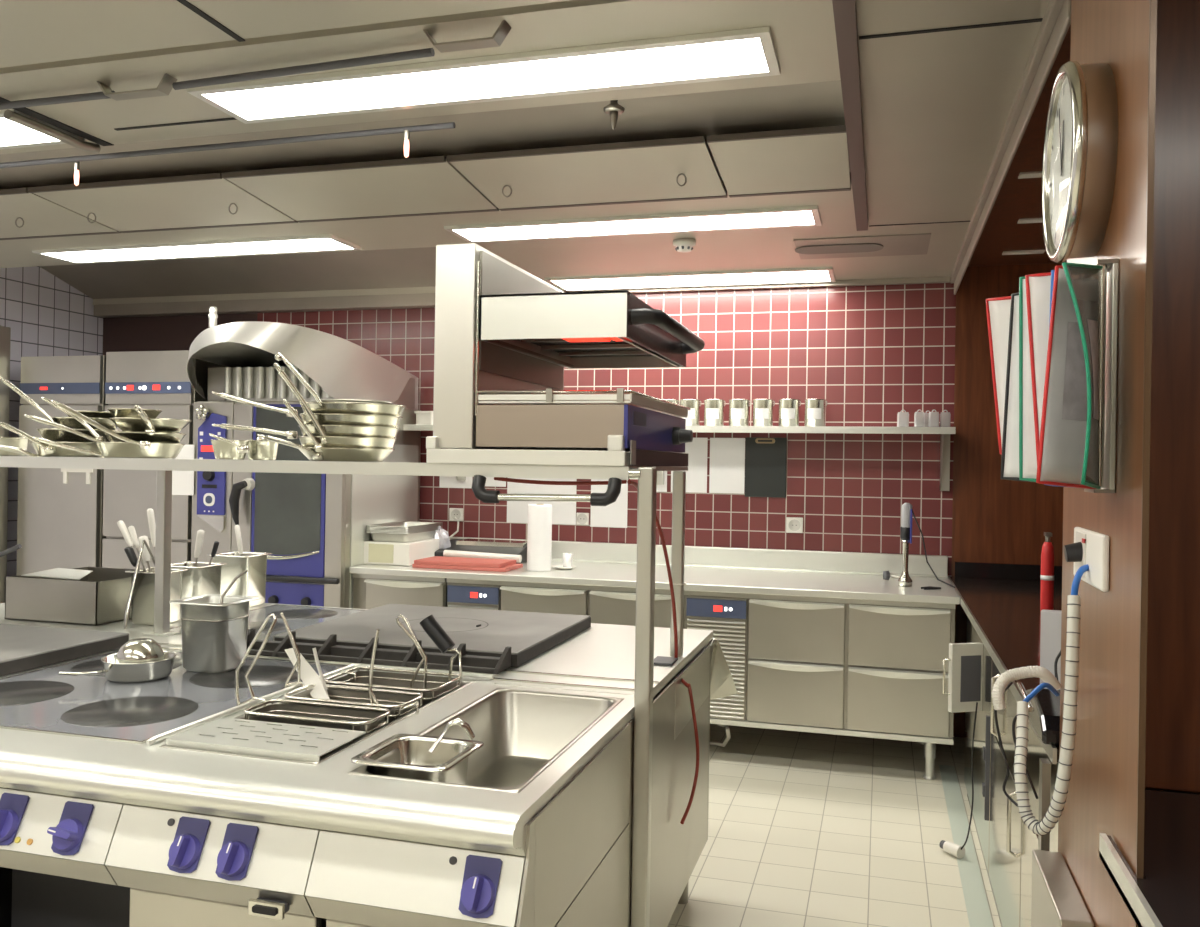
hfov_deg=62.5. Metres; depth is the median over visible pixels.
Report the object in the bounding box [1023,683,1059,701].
cable
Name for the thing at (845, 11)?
trim
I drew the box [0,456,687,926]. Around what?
rack
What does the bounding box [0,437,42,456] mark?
saute pan
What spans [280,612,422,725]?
basket
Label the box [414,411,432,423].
food container
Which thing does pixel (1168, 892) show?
countertop
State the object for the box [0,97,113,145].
trim
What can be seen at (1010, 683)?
cable
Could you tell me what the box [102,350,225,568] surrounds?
refrigerator
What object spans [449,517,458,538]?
cable
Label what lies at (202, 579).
utensil container
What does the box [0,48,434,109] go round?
conduit
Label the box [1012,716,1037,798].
cable
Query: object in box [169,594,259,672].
metal container
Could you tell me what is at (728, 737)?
drain pipe
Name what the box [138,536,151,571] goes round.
utensil
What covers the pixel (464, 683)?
well
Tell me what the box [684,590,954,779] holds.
base cabinet
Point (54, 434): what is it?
saute pan
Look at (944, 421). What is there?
spice jar
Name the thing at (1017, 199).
wall
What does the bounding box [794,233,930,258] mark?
ceiling vent plate
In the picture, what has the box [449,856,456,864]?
lamp
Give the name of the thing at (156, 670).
saucepan
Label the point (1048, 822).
conduit
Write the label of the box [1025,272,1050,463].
folder
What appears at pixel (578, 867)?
cladding
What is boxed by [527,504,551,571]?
paper towel roll
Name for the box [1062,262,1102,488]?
folder
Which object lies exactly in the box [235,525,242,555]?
utensil
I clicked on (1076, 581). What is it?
cable
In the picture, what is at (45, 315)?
wall
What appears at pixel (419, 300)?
trim
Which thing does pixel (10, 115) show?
conduit
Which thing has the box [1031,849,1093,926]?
box
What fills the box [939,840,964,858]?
plug
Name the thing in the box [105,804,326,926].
unit
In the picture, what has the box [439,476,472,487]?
paper sheet
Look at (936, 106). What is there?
ceiling
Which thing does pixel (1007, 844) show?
base cabinet
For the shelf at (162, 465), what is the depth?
2.67 m
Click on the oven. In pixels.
(313, 526)
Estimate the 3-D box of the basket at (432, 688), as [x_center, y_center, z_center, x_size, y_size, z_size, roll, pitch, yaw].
[-0.562,0.562,2.645,0.361,0.311,0.204,1,0,16]
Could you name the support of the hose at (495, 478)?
hanging from the rack at (646, 476)
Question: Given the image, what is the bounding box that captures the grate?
[247,628,510,673]
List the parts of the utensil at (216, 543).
handle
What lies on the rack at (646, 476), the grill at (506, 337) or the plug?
the grill at (506, 337)
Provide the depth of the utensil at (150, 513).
3.63 m
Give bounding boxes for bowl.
[115,638,164,662]
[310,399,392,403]
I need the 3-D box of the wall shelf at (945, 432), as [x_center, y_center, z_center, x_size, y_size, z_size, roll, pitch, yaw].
[0.314,-0.046,5.887,3.375,0.348,0.295,1,0,16]
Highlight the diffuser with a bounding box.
[0,118,56,145]
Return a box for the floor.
[667,724,1000,926]
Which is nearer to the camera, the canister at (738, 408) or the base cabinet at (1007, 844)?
the base cabinet at (1007, 844)
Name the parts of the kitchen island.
leg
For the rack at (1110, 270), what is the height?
0.392 m
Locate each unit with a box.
[0,787,123,926]
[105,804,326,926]
[305,830,525,926]
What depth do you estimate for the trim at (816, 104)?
3.77 m
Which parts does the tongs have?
arm, arm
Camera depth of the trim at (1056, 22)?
2.85 m
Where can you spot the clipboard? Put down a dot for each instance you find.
(765, 458)
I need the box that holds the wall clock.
[1042,61,1117,262]
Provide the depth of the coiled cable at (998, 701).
2.08 m
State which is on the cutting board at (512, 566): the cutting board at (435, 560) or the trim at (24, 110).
the cutting board at (435, 560)
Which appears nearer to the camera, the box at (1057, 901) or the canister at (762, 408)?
the box at (1057, 901)
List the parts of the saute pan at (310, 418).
handle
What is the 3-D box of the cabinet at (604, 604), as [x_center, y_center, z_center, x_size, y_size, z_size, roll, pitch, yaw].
[-0.112,1.069,5.613,1.310,0.864,0.855,1,0,16]
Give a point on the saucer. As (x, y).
(561, 567)
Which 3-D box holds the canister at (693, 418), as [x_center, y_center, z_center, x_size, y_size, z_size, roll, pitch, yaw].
[0.532,-0.296,5.818,0.127,0.158,0.120,1,0,16]
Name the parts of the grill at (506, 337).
slide rod, column slot panel, element plate, rating plate, panel, handle, knob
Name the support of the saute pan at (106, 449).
on the rack at (646, 476)
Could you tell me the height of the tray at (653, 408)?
0.006 m
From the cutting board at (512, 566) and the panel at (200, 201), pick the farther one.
the cutting board at (512, 566)
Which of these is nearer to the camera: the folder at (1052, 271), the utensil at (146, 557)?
the folder at (1052, 271)
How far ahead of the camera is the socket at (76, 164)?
3.51 m
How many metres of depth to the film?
5.76 m
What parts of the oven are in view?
star knob, control panel, panel, handle, door frame, knob, door, panel, knob, door frame, panel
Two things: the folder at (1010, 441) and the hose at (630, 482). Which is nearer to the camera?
the folder at (1010, 441)
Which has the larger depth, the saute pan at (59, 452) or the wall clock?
the saute pan at (59, 452)
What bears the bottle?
on the countertop at (1001, 601)
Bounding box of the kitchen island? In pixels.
[610,641,709,903]
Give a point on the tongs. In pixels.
(128, 605)
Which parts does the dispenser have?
glass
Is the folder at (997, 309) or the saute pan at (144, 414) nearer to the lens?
the folder at (997, 309)
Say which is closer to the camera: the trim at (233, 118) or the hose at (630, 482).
the hose at (630, 482)
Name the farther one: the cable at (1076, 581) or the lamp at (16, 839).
the lamp at (16, 839)
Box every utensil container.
[125,567,187,625]
[171,561,226,598]
[207,551,271,607]
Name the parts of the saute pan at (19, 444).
handle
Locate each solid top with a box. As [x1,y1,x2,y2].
[0,624,128,676]
[273,604,590,666]
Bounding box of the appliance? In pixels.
[1040,609,1061,689]
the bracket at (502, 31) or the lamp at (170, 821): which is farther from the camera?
the bracket at (502, 31)
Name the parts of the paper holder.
plate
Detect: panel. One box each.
[0,188,120,239]
[28,173,297,232]
[222,156,498,222]
[447,136,726,210]
[706,125,850,197]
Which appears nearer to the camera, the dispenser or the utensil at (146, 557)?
the utensil at (146, 557)
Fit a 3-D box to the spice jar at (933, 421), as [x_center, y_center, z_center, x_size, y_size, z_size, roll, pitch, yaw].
[1.816,-0.245,5.380,0.053,0.098,0.053,1,0,16]
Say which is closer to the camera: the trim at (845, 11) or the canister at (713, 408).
the trim at (845, 11)
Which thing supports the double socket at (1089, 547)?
attached to the wall pillar
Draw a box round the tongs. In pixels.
[124,540,154,628]
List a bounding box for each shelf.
[0,456,687,479]
[403,424,955,490]
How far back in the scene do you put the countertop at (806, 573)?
5.53 m
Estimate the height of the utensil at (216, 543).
0.252 m
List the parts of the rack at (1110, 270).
hinge rod, plate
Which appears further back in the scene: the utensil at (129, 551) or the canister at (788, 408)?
the canister at (788, 408)
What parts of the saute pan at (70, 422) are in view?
handle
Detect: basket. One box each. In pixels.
[235,613,389,757]
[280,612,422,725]
[325,615,461,707]
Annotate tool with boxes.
[0,544,21,556]
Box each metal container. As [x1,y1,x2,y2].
[5,567,134,625]
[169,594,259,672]
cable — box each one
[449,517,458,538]
[961,702,977,849]
[991,666,1060,709]
[994,682,1017,805]
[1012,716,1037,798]
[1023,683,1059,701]
[1054,650,1060,679]
[1071,564,1088,594]
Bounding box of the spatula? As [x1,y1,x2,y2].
[284,648,329,699]
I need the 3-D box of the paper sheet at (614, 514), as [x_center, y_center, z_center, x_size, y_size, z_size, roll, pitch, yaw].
[0.056,0.209,6.110,0.235,0.370,0.003,1,0,16]
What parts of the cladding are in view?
panel, panel, panel, panel, panel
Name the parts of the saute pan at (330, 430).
handle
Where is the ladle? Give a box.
[220,569,246,602]
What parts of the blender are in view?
cord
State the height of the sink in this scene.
0.182 m
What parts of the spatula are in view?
handle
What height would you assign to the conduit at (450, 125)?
0.020 m
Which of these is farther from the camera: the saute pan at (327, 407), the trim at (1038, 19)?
the saute pan at (327, 407)
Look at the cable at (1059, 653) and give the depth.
2.18 m
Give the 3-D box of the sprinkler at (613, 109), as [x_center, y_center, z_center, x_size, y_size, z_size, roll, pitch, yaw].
[0.044,-1.110,3.092,0.068,0.135,0.068,1,0,16]
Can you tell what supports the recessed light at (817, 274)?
in the ceiling
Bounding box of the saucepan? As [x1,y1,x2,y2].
[59,651,175,682]
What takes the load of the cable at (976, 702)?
attached to the plug
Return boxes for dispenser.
[434,538,526,563]
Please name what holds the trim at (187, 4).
attached to the ceiling
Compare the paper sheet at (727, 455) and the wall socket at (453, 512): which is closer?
the paper sheet at (727, 455)
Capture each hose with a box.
[494,477,626,484]
[627,480,698,823]
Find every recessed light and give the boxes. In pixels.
[0,109,84,149]
[32,234,361,263]
[187,27,780,123]
[444,205,821,242]
[545,267,835,290]
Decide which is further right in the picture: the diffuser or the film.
the film
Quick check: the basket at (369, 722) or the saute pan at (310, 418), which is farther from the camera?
the saute pan at (310, 418)
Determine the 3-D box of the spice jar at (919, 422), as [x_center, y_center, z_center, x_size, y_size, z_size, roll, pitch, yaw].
[1.743,-0.246,5.400,0.053,0.098,0.053,1,0,16]
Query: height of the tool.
0.182 m
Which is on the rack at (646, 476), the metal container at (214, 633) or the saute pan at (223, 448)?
the saute pan at (223, 448)
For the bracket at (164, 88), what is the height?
0.043 m
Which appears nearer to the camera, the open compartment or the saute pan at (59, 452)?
the open compartment
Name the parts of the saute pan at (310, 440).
handle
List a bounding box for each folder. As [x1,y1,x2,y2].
[986,296,1010,454]
[1001,293,1029,481]
[1019,277,1036,481]
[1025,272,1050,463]
[1036,266,1095,488]
[1044,270,1074,487]
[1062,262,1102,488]
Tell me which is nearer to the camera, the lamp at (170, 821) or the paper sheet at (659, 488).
the lamp at (170, 821)
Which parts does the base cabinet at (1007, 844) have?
handle, panel, handle, panel, panel, handle, panel, panel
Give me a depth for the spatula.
2.56 m
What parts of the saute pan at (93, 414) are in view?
handle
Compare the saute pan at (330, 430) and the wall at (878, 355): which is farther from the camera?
the wall at (878, 355)
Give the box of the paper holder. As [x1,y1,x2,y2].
[61,468,92,483]
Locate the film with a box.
[443,550,521,562]
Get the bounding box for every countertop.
[0,603,712,855]
[349,537,959,603]
[948,561,1061,763]
[1099,789,1199,926]
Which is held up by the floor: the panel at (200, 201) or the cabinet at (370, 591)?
the cabinet at (370, 591)
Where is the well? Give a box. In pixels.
[146,664,493,764]
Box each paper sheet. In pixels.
[168,445,194,494]
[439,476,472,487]
[485,477,505,486]
[507,477,576,524]
[590,479,627,527]
[656,471,666,491]
[671,438,707,492]
[709,438,744,493]
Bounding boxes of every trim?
[0,80,849,298]
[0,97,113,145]
[94,289,567,317]
[114,117,236,130]
[177,0,245,41]
[568,276,949,292]
[832,0,867,230]
[859,18,1042,39]
[869,221,969,226]
[950,0,1070,294]
[1135,0,1156,926]
[1145,0,1199,791]
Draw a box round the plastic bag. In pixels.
[433,526,450,548]
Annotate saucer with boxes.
[552,565,576,569]
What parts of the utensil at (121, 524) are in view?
handle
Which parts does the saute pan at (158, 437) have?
handle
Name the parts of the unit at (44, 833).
knob plate, control panel, knob plate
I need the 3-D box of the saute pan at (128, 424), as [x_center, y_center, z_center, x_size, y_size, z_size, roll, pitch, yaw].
[-1.438,-0.115,3.037,0.306,0.142,0.325,1,0,16]
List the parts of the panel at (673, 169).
ring pull, ring pull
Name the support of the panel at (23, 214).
attached to the ceiling
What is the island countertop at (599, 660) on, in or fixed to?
on the kitchen island
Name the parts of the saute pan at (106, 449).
handle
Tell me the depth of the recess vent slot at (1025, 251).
5.14 m
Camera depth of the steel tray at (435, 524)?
5.70 m
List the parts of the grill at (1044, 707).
handle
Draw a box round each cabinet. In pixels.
[0,325,10,603]
[352,573,447,608]
[446,578,683,628]
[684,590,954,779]
[943,617,1058,926]
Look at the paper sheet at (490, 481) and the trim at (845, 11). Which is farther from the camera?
the paper sheet at (490, 481)
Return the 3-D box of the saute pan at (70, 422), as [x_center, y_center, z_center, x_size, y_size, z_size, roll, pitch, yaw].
[-1.710,-0.187,3.172,0.208,0.173,0.337,1,0,40]
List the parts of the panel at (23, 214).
ring pull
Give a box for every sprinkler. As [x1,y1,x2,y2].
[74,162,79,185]
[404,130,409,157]
[603,100,624,129]
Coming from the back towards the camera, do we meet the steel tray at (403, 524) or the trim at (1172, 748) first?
the steel tray at (403, 524)
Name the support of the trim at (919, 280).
attached to the wall at (878, 355)
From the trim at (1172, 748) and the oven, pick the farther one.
the oven
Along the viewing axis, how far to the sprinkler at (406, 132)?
3.13 m
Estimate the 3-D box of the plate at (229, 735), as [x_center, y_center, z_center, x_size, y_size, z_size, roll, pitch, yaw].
[-0.707,0.587,2.103,0.362,0.020,0.187,1,0,16]
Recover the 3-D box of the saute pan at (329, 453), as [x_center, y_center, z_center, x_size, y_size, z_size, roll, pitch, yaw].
[-0.747,-0.042,2.805,0.291,0.070,0.346,1,0,16]
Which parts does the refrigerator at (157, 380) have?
door, door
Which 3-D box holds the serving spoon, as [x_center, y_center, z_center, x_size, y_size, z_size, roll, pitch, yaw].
[-0.320,0.596,2.021,0.123,0.149,0.052,1,0,-39]
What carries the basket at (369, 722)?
in the well
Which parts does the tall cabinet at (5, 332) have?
door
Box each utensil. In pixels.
[117,520,140,568]
[124,547,139,571]
[128,526,146,571]
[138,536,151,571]
[147,508,155,548]
[194,530,203,566]
[208,541,218,564]
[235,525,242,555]
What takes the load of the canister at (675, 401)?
on the wall shelf at (945, 432)
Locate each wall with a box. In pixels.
[0,266,102,576]
[103,263,1063,737]
[968,24,1070,266]
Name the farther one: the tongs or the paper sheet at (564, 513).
the paper sheet at (564, 513)
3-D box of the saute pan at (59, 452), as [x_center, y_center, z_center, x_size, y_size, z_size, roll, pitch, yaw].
[-1.746,-0.040,3.159,0.407,0.069,0.268,1,0,-44]
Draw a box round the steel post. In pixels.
[1038,758,1050,850]
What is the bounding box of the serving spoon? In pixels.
[428,718,474,752]
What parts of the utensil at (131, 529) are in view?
handle, stem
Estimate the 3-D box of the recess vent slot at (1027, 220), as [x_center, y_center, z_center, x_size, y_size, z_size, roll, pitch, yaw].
[2.001,-1.102,4.478,0.200,0.008,0.060,1,0,16]
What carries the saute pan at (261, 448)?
on the rack at (646, 476)
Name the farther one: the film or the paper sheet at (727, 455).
the paper sheet at (727, 455)
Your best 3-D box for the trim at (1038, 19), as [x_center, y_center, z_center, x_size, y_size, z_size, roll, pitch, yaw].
[0.854,-1.064,2.424,0.424,0.003,0.014,1,0,16]
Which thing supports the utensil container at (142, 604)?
on the island countertop at (599, 660)
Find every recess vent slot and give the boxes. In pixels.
[1002,250,1044,254]
[1018,171,1041,178]
[1018,218,1042,223]
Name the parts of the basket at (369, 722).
handle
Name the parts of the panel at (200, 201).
ring pull, ring pull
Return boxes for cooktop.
[0,650,346,743]
[170,604,364,639]
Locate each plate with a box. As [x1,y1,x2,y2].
[166,717,365,761]
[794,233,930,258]
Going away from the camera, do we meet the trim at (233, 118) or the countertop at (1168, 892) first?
the countertop at (1168, 892)
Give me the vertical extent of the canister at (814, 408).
0.158 m
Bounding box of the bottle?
[1040,532,1053,611]
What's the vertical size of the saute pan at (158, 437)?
0.108 m
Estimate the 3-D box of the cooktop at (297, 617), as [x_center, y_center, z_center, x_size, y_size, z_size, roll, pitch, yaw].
[-1.191,0.581,3.643,0.486,0.004,0.716,1,0,16]
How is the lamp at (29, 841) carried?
on the unit at (44, 833)
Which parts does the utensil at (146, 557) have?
handle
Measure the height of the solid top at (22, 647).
0.049 m
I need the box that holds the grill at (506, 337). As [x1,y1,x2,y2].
[426,243,704,466]
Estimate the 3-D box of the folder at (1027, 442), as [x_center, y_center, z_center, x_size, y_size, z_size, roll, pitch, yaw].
[0.799,-0.146,1.735,0.123,0.373,0.007,1,0,30]
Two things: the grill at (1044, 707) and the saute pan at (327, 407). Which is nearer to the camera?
the grill at (1044, 707)
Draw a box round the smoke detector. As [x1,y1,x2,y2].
[673,238,695,252]
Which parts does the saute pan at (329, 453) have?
handle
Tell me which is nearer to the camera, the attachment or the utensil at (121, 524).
the utensil at (121, 524)
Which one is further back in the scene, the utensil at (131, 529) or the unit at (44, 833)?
the utensil at (131, 529)
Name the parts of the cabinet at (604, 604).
grille panel, drawer, rail, drawer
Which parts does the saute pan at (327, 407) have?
handle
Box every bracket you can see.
[97,73,177,100]
[423,20,510,52]
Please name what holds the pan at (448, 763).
in the sink
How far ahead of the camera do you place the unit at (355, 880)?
1.74 m
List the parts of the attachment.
stem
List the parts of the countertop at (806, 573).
cable coil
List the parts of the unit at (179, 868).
knob plate, door, knob plate, handle frame, handle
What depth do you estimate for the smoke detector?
4.72 m
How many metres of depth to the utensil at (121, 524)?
3.60 m
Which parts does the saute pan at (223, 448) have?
handle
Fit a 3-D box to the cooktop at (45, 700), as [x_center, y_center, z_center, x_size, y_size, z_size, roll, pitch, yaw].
[-1.210,0.580,2.575,0.766,0.004,0.841,1,0,16]
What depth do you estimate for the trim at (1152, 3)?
1.47 m
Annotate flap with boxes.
[710,639,737,699]
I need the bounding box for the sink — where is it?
[348,688,624,819]
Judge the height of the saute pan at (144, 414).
0.090 m
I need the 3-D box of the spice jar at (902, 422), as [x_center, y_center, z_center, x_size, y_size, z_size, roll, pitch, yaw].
[1.670,-0.248,5.452,0.062,0.098,0.062,1,0,16]
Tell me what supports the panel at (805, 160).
attached to the ceiling
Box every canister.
[662,399,679,404]
[680,399,700,425]
[704,399,724,425]
[729,399,750,425]
[753,399,774,425]
[778,399,800,425]
[804,399,826,425]
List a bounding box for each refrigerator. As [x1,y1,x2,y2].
[17,355,107,574]
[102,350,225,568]
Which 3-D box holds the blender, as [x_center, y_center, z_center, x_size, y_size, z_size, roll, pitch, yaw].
[1.655,0.415,5.167,0.266,0.424,0.355,1,0,-3]
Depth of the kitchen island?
3.37 m
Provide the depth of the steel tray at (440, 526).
5.71 m
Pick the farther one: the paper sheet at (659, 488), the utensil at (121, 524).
the paper sheet at (659, 488)
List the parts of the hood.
filter frame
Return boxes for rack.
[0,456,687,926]
[1084,259,1118,492]
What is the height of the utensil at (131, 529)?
0.318 m
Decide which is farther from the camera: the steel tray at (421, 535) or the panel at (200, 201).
the steel tray at (421, 535)
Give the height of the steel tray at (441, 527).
0.055 m
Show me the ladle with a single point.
(245, 570)
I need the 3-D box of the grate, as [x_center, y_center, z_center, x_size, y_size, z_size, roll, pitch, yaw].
[-0.706,0.555,2.949,0.902,0.060,0.109,1,0,16]
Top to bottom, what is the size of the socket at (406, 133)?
0.030 m
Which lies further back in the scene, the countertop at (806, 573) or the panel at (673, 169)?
the countertop at (806, 573)
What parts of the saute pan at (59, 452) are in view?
handle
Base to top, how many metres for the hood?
0.538 m
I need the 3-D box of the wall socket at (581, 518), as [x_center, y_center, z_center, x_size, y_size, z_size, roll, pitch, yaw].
[-0.108,0.344,6.153,0.080,0.075,0.018,1,0,16]
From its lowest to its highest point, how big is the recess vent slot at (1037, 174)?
0.008 m
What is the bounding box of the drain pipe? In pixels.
[710,727,730,746]
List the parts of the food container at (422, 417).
lid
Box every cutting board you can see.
[412,563,522,571]
[414,556,515,567]
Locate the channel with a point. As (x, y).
(978, 911)
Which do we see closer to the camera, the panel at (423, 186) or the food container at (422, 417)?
the panel at (423, 186)
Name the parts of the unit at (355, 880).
door, knob plate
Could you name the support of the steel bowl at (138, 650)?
in the saucepan
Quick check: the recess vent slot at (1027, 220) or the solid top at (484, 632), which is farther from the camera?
the recess vent slot at (1027, 220)
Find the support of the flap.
attached to the cladding
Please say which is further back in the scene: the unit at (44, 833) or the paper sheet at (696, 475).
the paper sheet at (696, 475)
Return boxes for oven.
[191,401,420,607]
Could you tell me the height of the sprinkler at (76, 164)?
0.085 m
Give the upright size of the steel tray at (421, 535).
0.055 m
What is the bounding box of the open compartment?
[11,869,129,926]
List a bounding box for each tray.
[366,521,442,527]
[366,525,442,530]
[366,526,442,531]
[366,527,442,532]
[366,529,437,541]
[367,524,441,528]
[426,449,684,466]
[479,401,686,417]
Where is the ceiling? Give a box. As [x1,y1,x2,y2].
[0,0,1049,304]
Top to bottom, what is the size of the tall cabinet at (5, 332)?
2.267 m
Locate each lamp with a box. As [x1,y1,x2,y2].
[14,837,20,842]
[27,839,32,844]
[167,818,174,825]
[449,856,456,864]
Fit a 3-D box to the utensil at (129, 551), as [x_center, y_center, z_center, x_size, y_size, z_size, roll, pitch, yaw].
[-1.660,0.424,3.573,0.124,0.246,0.035,1,0,13]
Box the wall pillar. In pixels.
[1058,0,1199,926]
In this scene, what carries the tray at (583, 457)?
on the grill at (506, 337)
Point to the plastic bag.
(441, 534)
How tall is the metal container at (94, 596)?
0.168 m
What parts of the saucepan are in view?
handle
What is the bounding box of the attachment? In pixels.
[883,571,899,579]
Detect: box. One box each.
[364,538,439,565]
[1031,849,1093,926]
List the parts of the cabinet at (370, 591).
rail, drawer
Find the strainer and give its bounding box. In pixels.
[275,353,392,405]
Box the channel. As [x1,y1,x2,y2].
[939,765,993,926]
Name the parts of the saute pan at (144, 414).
handle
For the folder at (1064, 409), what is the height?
0.378 m
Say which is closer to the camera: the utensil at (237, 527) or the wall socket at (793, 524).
the utensil at (237, 527)
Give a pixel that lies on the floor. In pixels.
(806, 829)
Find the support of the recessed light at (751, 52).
in the ceiling
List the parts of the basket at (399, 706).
handle, handle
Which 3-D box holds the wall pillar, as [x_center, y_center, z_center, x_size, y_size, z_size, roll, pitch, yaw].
[1.490,0.236,1.636,1.224,2.577,0.675,1,0,16]
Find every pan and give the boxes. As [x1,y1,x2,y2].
[0,376,116,429]
[0,422,119,453]
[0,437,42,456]
[1,441,98,456]
[24,414,186,442]
[32,437,184,457]
[41,397,113,441]
[51,400,191,448]
[107,405,161,435]
[209,433,249,459]
[212,391,404,416]
[212,424,399,438]
[247,437,278,459]
[257,434,394,461]
[274,363,402,443]
[283,399,396,451]
[351,734,483,784]
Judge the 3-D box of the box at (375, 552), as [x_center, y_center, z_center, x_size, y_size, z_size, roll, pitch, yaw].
[-1.164,0.518,5.910,0.305,0.128,0.506,1,0,16]
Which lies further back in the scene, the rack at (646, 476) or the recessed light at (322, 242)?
the recessed light at (322, 242)
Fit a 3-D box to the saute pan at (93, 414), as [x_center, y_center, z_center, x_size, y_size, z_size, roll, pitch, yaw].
[-1.635,-0.133,3.169,0.196,0.142,0.320,1,0,-8]
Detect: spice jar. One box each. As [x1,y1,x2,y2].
[898,418,907,426]
[915,418,923,426]
[924,419,929,426]
[930,418,937,426]
[941,418,949,426]
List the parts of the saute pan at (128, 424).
handle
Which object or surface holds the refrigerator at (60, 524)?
on the floor
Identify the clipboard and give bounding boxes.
[745,437,786,497]
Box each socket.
[74,162,79,170]
[404,130,409,140]
[449,508,463,520]
[576,513,588,524]
[786,517,802,532]
[1063,527,1109,591]
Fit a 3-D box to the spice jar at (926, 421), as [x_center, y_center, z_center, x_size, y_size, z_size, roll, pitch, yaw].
[1.813,-0.245,5.474,0.053,0.098,0.053,1,0,16]
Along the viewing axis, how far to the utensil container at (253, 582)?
3.96 m
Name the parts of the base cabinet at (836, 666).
grille panel, drawer, drawer, rail, rail, drawer, drawer, leg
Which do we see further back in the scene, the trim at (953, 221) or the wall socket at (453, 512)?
the wall socket at (453, 512)
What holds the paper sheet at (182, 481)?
attached to the refrigerator at (157, 380)
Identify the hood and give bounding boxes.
[186,306,417,409]
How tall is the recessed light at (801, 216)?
0.014 m
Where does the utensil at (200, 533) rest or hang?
in the utensil container at (202, 579)
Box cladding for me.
[516,638,714,926]
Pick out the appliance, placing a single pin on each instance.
(1050, 636)
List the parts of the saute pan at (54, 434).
handle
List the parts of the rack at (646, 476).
foot plate, post, rod, rail handle, post, post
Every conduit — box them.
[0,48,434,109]
[0,122,455,167]
[4,109,100,152]
[1013,595,1080,835]
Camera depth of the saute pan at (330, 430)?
2.74 m
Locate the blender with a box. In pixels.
[898,503,954,587]
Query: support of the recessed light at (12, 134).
in the ceiling
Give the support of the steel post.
on the floor

